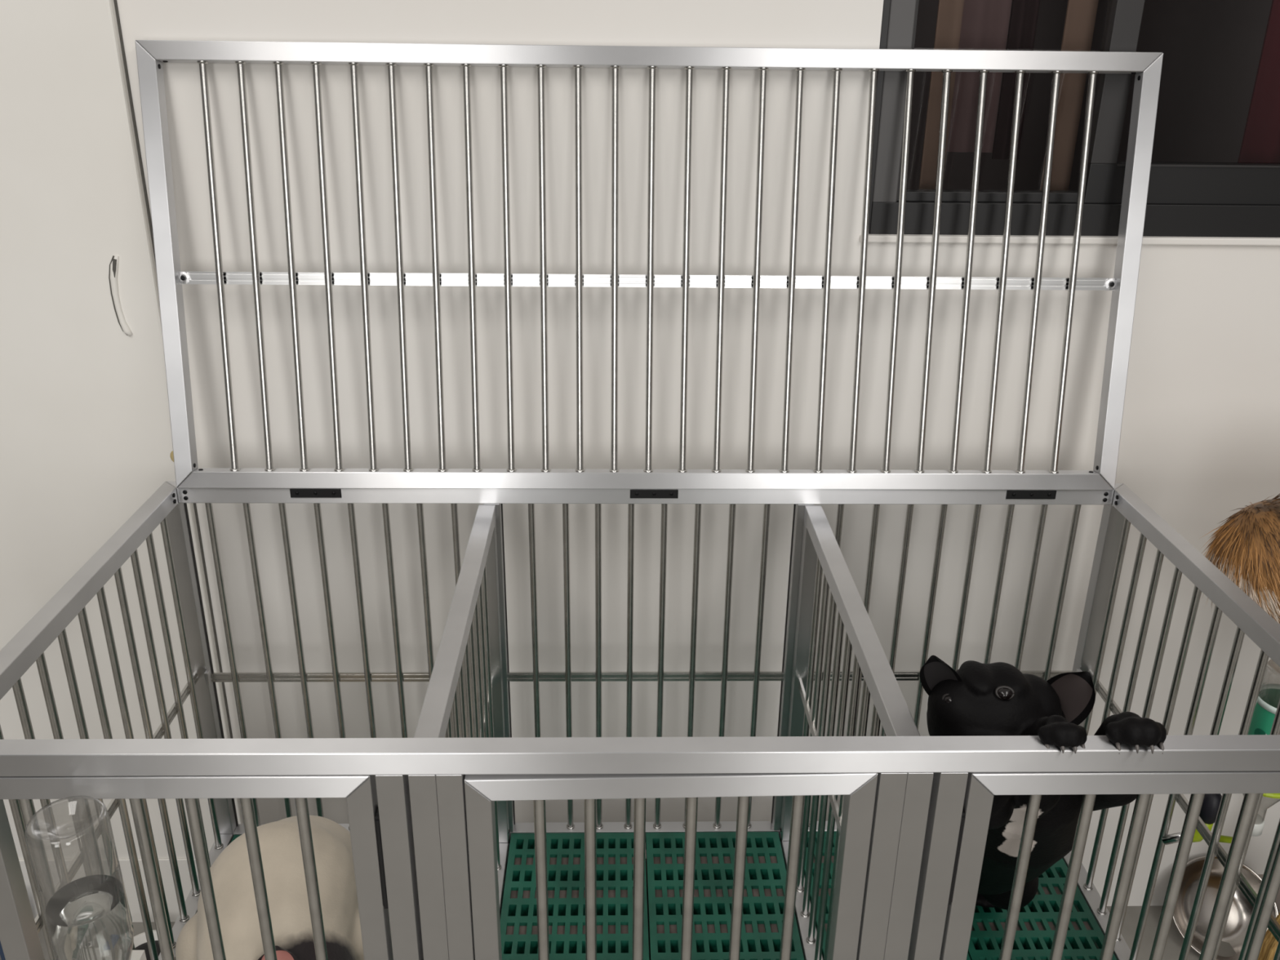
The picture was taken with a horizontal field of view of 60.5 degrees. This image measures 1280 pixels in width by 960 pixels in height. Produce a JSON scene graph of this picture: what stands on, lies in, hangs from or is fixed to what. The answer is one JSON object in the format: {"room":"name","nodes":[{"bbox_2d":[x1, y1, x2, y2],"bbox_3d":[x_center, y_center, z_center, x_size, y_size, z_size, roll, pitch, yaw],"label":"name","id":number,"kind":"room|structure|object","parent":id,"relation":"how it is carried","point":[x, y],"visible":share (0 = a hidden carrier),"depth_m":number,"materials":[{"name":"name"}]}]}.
{"room":"pet shop","nodes":[
{"label":"pet shop","id":0,"kind":"room"},
{"bbox_2d":[0,0,1279,906],"bbox_3d":[0.018,-0.500,1.577,5.200,2.822,0.125,0,23,-1],"label":"wall","id":1,"kind":"structure","parent":0,"point":[1200,437],"depth_m":1.67,"materials":[{"name":"white paint"}]},
{"bbox_2d":[18,858,198,922],"bbox_3d":[-1.457,0.753,2.001,1.478,0.147,0.004,0,23,-1],"label":"baseboard","id":2,"kind":"structure","parent":1,"relation":"attached to","point":[164,864],"depth_m":2.00,"materials":[{"name":"white paint"}]},
{"bbox_2d":[918,0,964,189],"bbox_3d":[0.445,-0.926,1.452,0.035,1.128,0.008,3,23,5],"label":"curtain","id":3,"kind":"object","parent":1,"relation":"hanging from","point":[949,13],"visible":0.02,"depth_m":1.60,"materials":[{"name":"beige fabric"}]},
{"bbox_2d":[946,0,1012,152],"bbox_3d":[0.502,-0.975,1.454,0.071,1.040,0.010,0,23,-1],"label":"curtain","id":4,"kind":"object","parent":1,"relation":"hanging from","point":[984,25],"visible":0.82,"depth_m":1.61,"materials":[{"name":"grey fabric"}]},
{"bbox_2d":[991,0,1039,159],"bbox_3d":[0.558,-0.970,1.458,0.039,1.050,0.012,0,23,-1],"label":"curtain","id":5,"kind":"object","parent":1,"relation":"hanging from","point":[1024,13],"visible":0.76,"depth_m":1.61,"materials":[{"name":"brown fabric"}]},
{"bbox_2d":[1040,0,1098,190],"bbox_3d":[0.633,-0.920,1.458,0.042,1.140,0.008,2,23,4],"label":"curtain","id":6,"kind":"object","parent":1,"relation":"hanging from","point":[1081,15],"visible":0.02,"depth_m":1.60,"materials":[{"name":"beige fabric"}]},
{"bbox_2d":[859,234,1279,245],"bbox_3d":[0.944,-0.356,1.630,1.246,0.010,0.038,0,23,-1],"label":"trim","id":7,"kind":"structure","parent":1,"relation":"attached to","point":[872,237],"depth_m":1.60,"materials":[{"name":"white paint"}]},
{"bbox_2d":[868,0,1279,237],"bbox_3d":[0.952,-0.875,1.434,1.242,1.097,0.061,0,23,-1],"label":"window","id":8,"kind":"structure","parent":1,"relation":"in","point":[1184,199],"depth_m":1.59,"materials":[{"name":"black metal"}]},
{"bbox_2d":[1237,0,1279,163],"bbox_3d":[1.094,-0.927,1.489,0.355,1.140,0.016,0,23,-1],"label":"curtain","id":9,"kind":"object","parent":1,"relation":"hanging from","point":[1260,144],"visible":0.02,"depth_m":1.64,"materials":[{"name":"red fabric"}]},
{"bbox_2d":[1257,874,1279,909],"bbox_3d":[1.869,0.789,2.112,1.465,0.076,0.012,0,23,-1],"label":"baseboard","id":10,"kind":"structure","parent":1,"relation":"attached to","point":[1277,899],"depth_m":2.09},
{"bbox_2d":[38,906,1279,959],"bbox_3d":[0.047,1.621,0.225,8.000,0.050,4.255,0,23,-1],"label":"floor","id":11,"kind":"structure","parent":0,"point":[1175,940],"depth_m":2.03,"materials":[{"name":"grey concrete"}]},
{"bbox_2d":[0,941,5,959],"bbox_3d":[-1.229,0.837,1.872,0.248,0.098,0.254,0,23,-1],"label":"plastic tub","id":12,"kind":"object","parent":11,"relation":"on","point":[2,954],"visible":0.02,"depth_m":1.91,"materials":[{"name":"blue"}]},
{"bbox_2d":[133,929,160,959],"bbox_3d":[-0.867,0.847,1.936,0.106,0.037,0.106,0,23,-1],"label":"pet bowl","id":13,"kind":"object","parent":11,"relation":"on","point":[140,940],"visible":0.21,"depth_m":1.96,"materials":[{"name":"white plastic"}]},
{"bbox_2d":[0,40,1279,959],"bbox_3d":[0.019,0.258,1.442,1.435,1.527,0.752,0,23,-1],"label":"cage","id":14,"kind":"object","parent":11,"relation":"on","point":[431,814],"visible":0.94,"depth_m":1.48,"materials":[{"name":"metal"}]},
{"bbox_2d":[25,795,146,959],"bbox_3d":[-0.517,0.426,1.072,0.070,0.275,0.117,8,24,17],"label":"bottle","id":15,"kind":"object","parent":14,"relation":"attached to","point":[89,917],"visible":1,"depth_m":1.03,"materials":[{"name":"clear plastic"}]},
{"bbox_2d":[645,858,810,959],"bbox_3d":[0.014,0.762,1.601,1.381,0.015,0.604,0,23,-1],"label":"drip tray","id":16,"kind":"object","parent":14,"relation":"in","point":[646,859],"visible":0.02,"depth_m":1.77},
{"bbox_2d":[230,835,239,843],"bbox_3d":[-0.567,0.732,1.575,0.215,0.042,0.603,0,23,-1],"label":"floor","id":17,"kind":"structure","parent":16,"relation":"on","point":[235,837],"depth_m":1.84,"materials":[{"name":"green plastic"}]},
{"bbox_2d":[175,815,364,959],"bbox_3d":[-0.476,0.603,1.493,0.292,0.261,0.466,0,23,-1],"label":"dog","id":18,"kind":"object","parent":17,"relation":"on","point":[279,841],"visible":0.67,"depth_m":1.42},
{"bbox_2d":[500,831,804,959],"bbox_3d":[0.015,0.733,1.590,0.453,0.042,0.603,0,23,-1],"label":"floor","id":19,"kind":"structure","parent":16,"relation":"on","point":[765,877],"depth_m":1.72,"materials":[{"name":"green plastic"}]},
{"bbox_2d":[804,831,1116,959],"bbox_3d":[0.488,0.734,1.602,0.432,0.042,0.603,0,23,-1],"label":"floor","id":20,"kind":"structure","parent":16,"relation":"on","point":[1037,920],"depth_m":1.68,"materials":[{"name":"green plastic"}]},
{"bbox_2d":[920,655,1166,910],"bbox_3d":[0.464,0.436,1.405,0.245,0.659,0.552,8,24,16],"label":"dog","id":21,"kind":"object","parent":20,"relation":"on","point":[976,698],"visible":0.61,"depth_m":1.16},
{"bbox_2d":[1161,658,1279,844],"bbox_3d":[0.764,0.372,1.400,0.131,0.325,0.075,13,26,27],"label":"bottle","id":22,"kind":"object","parent":14,"relation":"attached to","point":[1268,697],"visible":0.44,"depth_m":1.38,"materials":[{"name":"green plastic"}]},
{"bbox_2d":[1172,855,1279,959],"bbox_3d":[1.070,0.791,2.015,0.191,0.139,0.150,0,23,-1],"label":"steel bowl","id":23,"kind":"object","parent":11,"relation":"on","point":[1241,911],"visible":0.39,"depth_m":2.05,"materials":[{"name":"silver metal"}]},
{"bbox_2d":[1257,912,1279,959],"bbox_3d":[1.157,0.329,1.697,0.138,1.223,0.299,18,28,35],"label":"broom","id":24,"kind":"object","parent":11,"relation":"on","point":[1269,944],"visible":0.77,"depth_m":1.81,"materials":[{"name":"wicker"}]},
{"bbox_3d":[1.266,0.593,1.660,0.595,0.770,0.300,0,23,-1],"label":"table","id":25,"kind":"object","parent":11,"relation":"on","visible":0},
{"bbox_2d":[1200,493,1279,624],"bbox_3d":[1.125,0.067,1.448,0.757,0.351,0.267,0,23,-1],"label":"dog","id":26,"kind":"object","parent":25,"relation":"on","point":[1246,548],"visible":0.73,"depth_m":1.42},
{"bbox_2d":[906,0,1272,191],"bbox_3d":[1.115,-1.000,1.933,2.232,1.787,0.870,0,23,-1],"label":"wall","id":27,"kind":"structure","parent":0,"point":[1211,50],"depth_m":2.44,"materials":[{"name":"grey paint"}]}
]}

